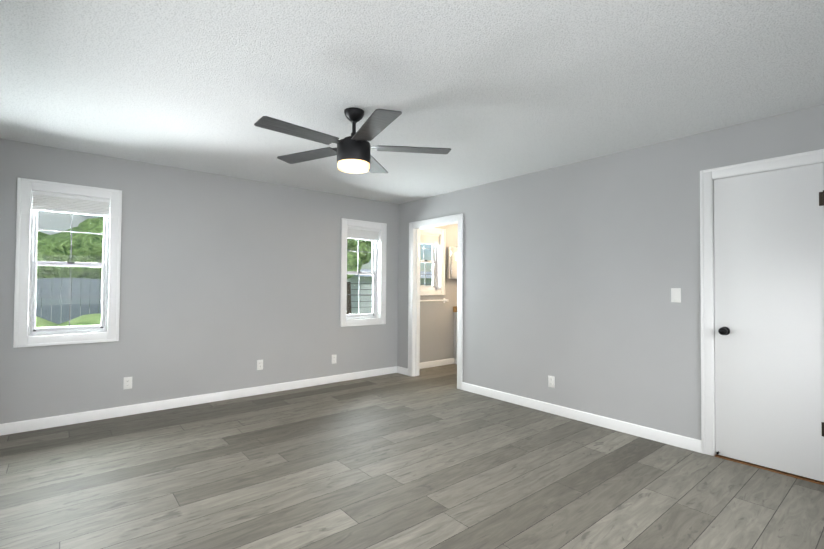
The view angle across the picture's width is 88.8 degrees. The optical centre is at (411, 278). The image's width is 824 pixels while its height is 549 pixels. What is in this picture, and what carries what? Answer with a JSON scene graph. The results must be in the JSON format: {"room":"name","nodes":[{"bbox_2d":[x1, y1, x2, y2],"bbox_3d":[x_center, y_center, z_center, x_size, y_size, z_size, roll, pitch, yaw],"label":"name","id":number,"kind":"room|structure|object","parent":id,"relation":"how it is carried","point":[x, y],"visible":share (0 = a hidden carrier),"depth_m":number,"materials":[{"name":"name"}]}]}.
{"room":"empty bedroom","nodes":[
{"label":"empty bedroom","id":0,"kind":"room"},
{"bbox_2d":[37,210,101,319],"bbox_3d":[-14.941,-1.231,12.927,12.000,5.740,9.850,1,-1,-40],"label":"sky","id":1,"kind":"structure","parent":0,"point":[61,219],"depth_m":11.49,"materials":[{"name":"white"}]},
{"bbox_2d":[0,139,457,423],"bbox_3d":[-1.120,0.124,5.480,6.480,2.440,0.200,1,-1,-40],"label":"wall","id":2,"kind":"structure","parent":0,"point":[227,283],"depth_m":4.46,"materials":[{"name":"paint"}]},
{"bbox_2d":[13,178,121,347],"bbox_3d":[-3.084,-0.124,3.808,0.724,1.421,0.190,1,-1,-40],"label":"window","id":3,"kind":"structure","parent":2,"relation":"in","point":[34,196],"depth_m":3.75,"materials":[{"name":"plastic"}]},
{"bbox_2d":[123,377,131,389],"bbox_3d":[-2.707,0.999,4.011,0.070,0.114,0.008,1,-1,-40],"label":"electrical outlet","id":4,"kind":"object","parent":2,"relation":"attached to","point":[127,382],"visible":1,"depth_m":4.01,"materials":[{"name":"plastic"}]},
{"bbox_2d":[0,366,399,435],"bbox_3d":[-1.824,1.279,4.740,4.204,0.092,0.013,1,-1,-40],"label":"baseboard","id":5,"kind":"structure","parent":2,"relation":"attached to","point":[74,418],"depth_m":4.24,"materials":[{"name":"white wood"}]},
{"bbox_2d":[257,360,262,369],"bbox_3d":[-1.738,0.992,4.817,0.070,0.114,0.008,1,-1,-40],"label":"electrical outlet","id":6,"kind":"object","parent":2,"relation":"attached to","point":[259,364],"visible":1,"depth_m":4.81,"materials":[{"name":"plastic"}]},
{"bbox_2d":[332,355,336,363],"bbox_3d":[-1.004,1.044,5.429,0.070,0.114,0.008,1,-1,-40],"label":"electrical outlet","id":7,"kind":"object","parent":2,"relation":"attached to","point":[334,359],"visible":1,"depth_m":5.43,"materials":[{"name":"plastic"}]},
{"bbox_2d":[340,218,386,326],"bbox_3d":[-0.702,-0.068,5.792,0.724,1.421,0.190,1,-1,-40],"label":"window","id":8,"kind":"structure","parent":2,"relation":"in","point":[375,233],"depth_m":5.84,"materials":[{"name":"plastic"}]},
{"bbox_2d":[420,228,445,294],"bbox_3d":[0.235,-0.259,6.575,0.618,1.048,0.190,1,-1,-40],"label":"bathroom window","id":9,"kind":"structure","parent":2,"relation":"in","point":[435,238],"depth_m":6.66,"materials":[{"name":"metal"}]},
{"bbox_2d":[420,298,447,302],"bbox_3d":[0.263,0.351,6.440,0.753,0.075,0.090,1,-1,-40],"label":"towel rail","id":10,"kind":"object","parent":2,"relation":"attached to","point":[444,300],"visible":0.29,"depth_m":6.51,"materials":[{"name":"white metal"}]},
{"bbox_2d":[420,358,453,368],"bbox_3d":[0.609,1.336,6.767,1.901,0.092,0.013,1,-1,-40],"label":"baseboard","id":11,"kind":"structure","parent":2,"relation":"attached to","point":[429,364],"depth_m":6.56,"materials":[{"name":"white wood"}]},
{"bbox_2d":[446,246,457,278],"bbox_3d":[0.778,-0.242,6.868,0.500,0.515,0.104,1,-1,-40],"label":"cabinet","id":12,"kind":"object","parent":2,"relation":"attached to","point":[452,256],"visible":0.38,"depth_m":6.71,"materials":[{"name":"beige metal"}]},
{"bbox_2d":[0,364,823,548],"bbox_3d":[0.594,1.366,3.387,6.480,0.100,5.586,1,-1,-40],"label":"floor","id":13,"kind":"structure","parent":0,"point":[432,458],"depth_m":2.67,"materials":[{"name":"grey wood"}]},
{"bbox_2d":[453,306,456,363],"bbox_3d":[1.148,0.926,6.868,0.820,0.925,0.544,1,-1,-40],"label":"bathroom vanity","id":14,"kind":"object","parent":13,"relation":"on","point":[455,332],"visible":0.06,"depth_m":6.79,"materials":[{"name":"wood"}]},
{"bbox_2d":[0,0,823,203],"bbox_3d":[0.613,-1.173,3.436,6.480,0.100,5.586,1,-1,-40],"label":"ceiling","id":15,"kind":"structure","parent":0,"point":[487,91],"depth_m":2.42,"materials":[{"name":"white paint"}]},
{"bbox_2d":[254,107,450,173],"bbox_3d":[-0.421,-0.938,2.850,1.260,0.409,1.303,1,-1,-40],"label":"ceiling fan","id":16,"kind":"object","parent":15,"relation":"hanging from","point":[352,152],"visible":1,"depth_m":2.78,"materials":[{"name":"black metal"}]},
{"bbox_2d":[397,104,823,439],"bbox_3d":[1.527,0.117,4.125,0.115,2.440,5.271,1,-1,-40],"label":"wall","id":17,"kind":"structure","parent":0,"point":[574,273],"depth_m":3.83,"materials":[{"name":"paint"}]},
{"bbox_2d":[408,213,462,389],"bbox_3d":[0.335,0.286,5.551,0.148,2.140,1.030,1,-1,-40],"label":"door frame","id":18,"kind":"structure","parent":17,"relation":"attached to","point":[416,227],"depth_m":5.84,"materials":[{"name":"white wood"}]},
{"bbox_2d":[548,375,554,387],"bbox_3d":[1.382,1.027,4.177,0.008,0.114,0.070,1,-1,-40],"label":"electrical outlet","id":19,"kind":"object","parent":17,"relation":"attached to","point":[551,381],"visible":1,"depth_m":4.17,"materials":[{"name":"plastic"}]},
{"bbox_2d":[462,382,700,452],"bbox_3d":[1.401,1.291,4.142,0.013,0.092,2.480,1,-1,-40],"label":"baseboard","id":20,"kind":"structure","parent":17,"relation":"attached to","point":[684,442],"depth_m":3.82,"materials":[{"name":"white wood"}]},
{"bbox_2d":[671,288,680,302],"bbox_3d":[2.096,0.136,3.344,0.010,0.114,0.070,1,-1,-40],"label":"light switch","id":21,"kind":"object","parent":17,"relation":"attached to","point":[675,294],"visible":1,"depth_m":3.34,"materials":[{"name":"plastic"}]},
{"bbox_2d":[700,149,823,455],"bbox_3d":[2.490,0.248,2.954,0.132,2.147,0.760,1,-1,-40],"label":"door frame","id":22,"kind":"structure","parent":17,"relation":"attached to","point":[708,177],"depth_m":3.16,"materials":[{"name":"white wood"}]},
{"bbox_2d":[714,163,823,481],"bbox_3d":[2.443,0.280,2.907,0.108,2.048,0.606,1,-1,-40],"label":"closet door","id":23,"kind":"structure","parent":17,"relation":"in","point":[769,303],"depth_m":2.90,"materials":[{"name":"white wood"}]},
{"bbox_2d":[715,454,823,484],"bbox_3d":[2.463,1.318,2.917,0.070,0.006,0.598,1,-1,-40],"label":"closet door sill","id":24,"kind":"structure","parent":17,"relation":"attached to","point":[772,470],"depth_m":2.89,"materials":[{"name":"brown wood"}]},
{"label":"outside","id":25,"kind":"structure","parent":0,"visible":0},
{"bbox_3d":[-12.364,1.890,22.246,60.000,0.100,39.969,1,-1,-40],"label":"ground","id":26,"kind":"structure","parent":25,"visible":0},
{"bbox_2d":[35,313,100,327],"bbox_3d":[-4.463,0.990,5.919,4.485,1.033,1.338,1,-1,-40],"label":"grass","id":27,"kind":"structure","parent":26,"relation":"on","point":[96,320],"depth_m":5.68,"materials":[{"name":"green plant"}]},
{"bbox_2d":[36,278,101,323],"bbox_3d":[-8.003,0.761,6.647,14.694,1.612,0.060,1,-1,-40],"label":"fence","id":28,"kind":"object","parent":26,"relation":"on","point":[43,283],"depth_m":7.89,"materials":[{"name":"grey wood"}]},
{"bbox_2d":[37,216,103,312],"bbox_3d":[-7.546,-0.023,10.122,6.388,3.322,2.553,1,-1,-40],"label":"tree","id":29,"kind":"object","parent":26,"relation":"on","point":[85,242],"depth_m":9.04,"materials":[{"name":"green plant"}]},
{"bbox_2d":[347,238,371,313],"bbox_3d":[-1.737,-0.091,11.065,2.103,3.579,1.166,1,-1,-40],"label":"tree","id":30,"kind":"object","parent":26,"relation":"on","point":[352,254],"depth_m":10.92,"materials":[{"name":"green plant"}]},
{"bbox_2d":[347,269,431,313],"bbox_3d":[-1.591,0.731,15.207,5.900,2.100,4.000,1,-1,-40],"label":"shed","id":31,"kind":"object","parent":26,"relation":"on","point":[365,301],"depth_m":12.97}
]}

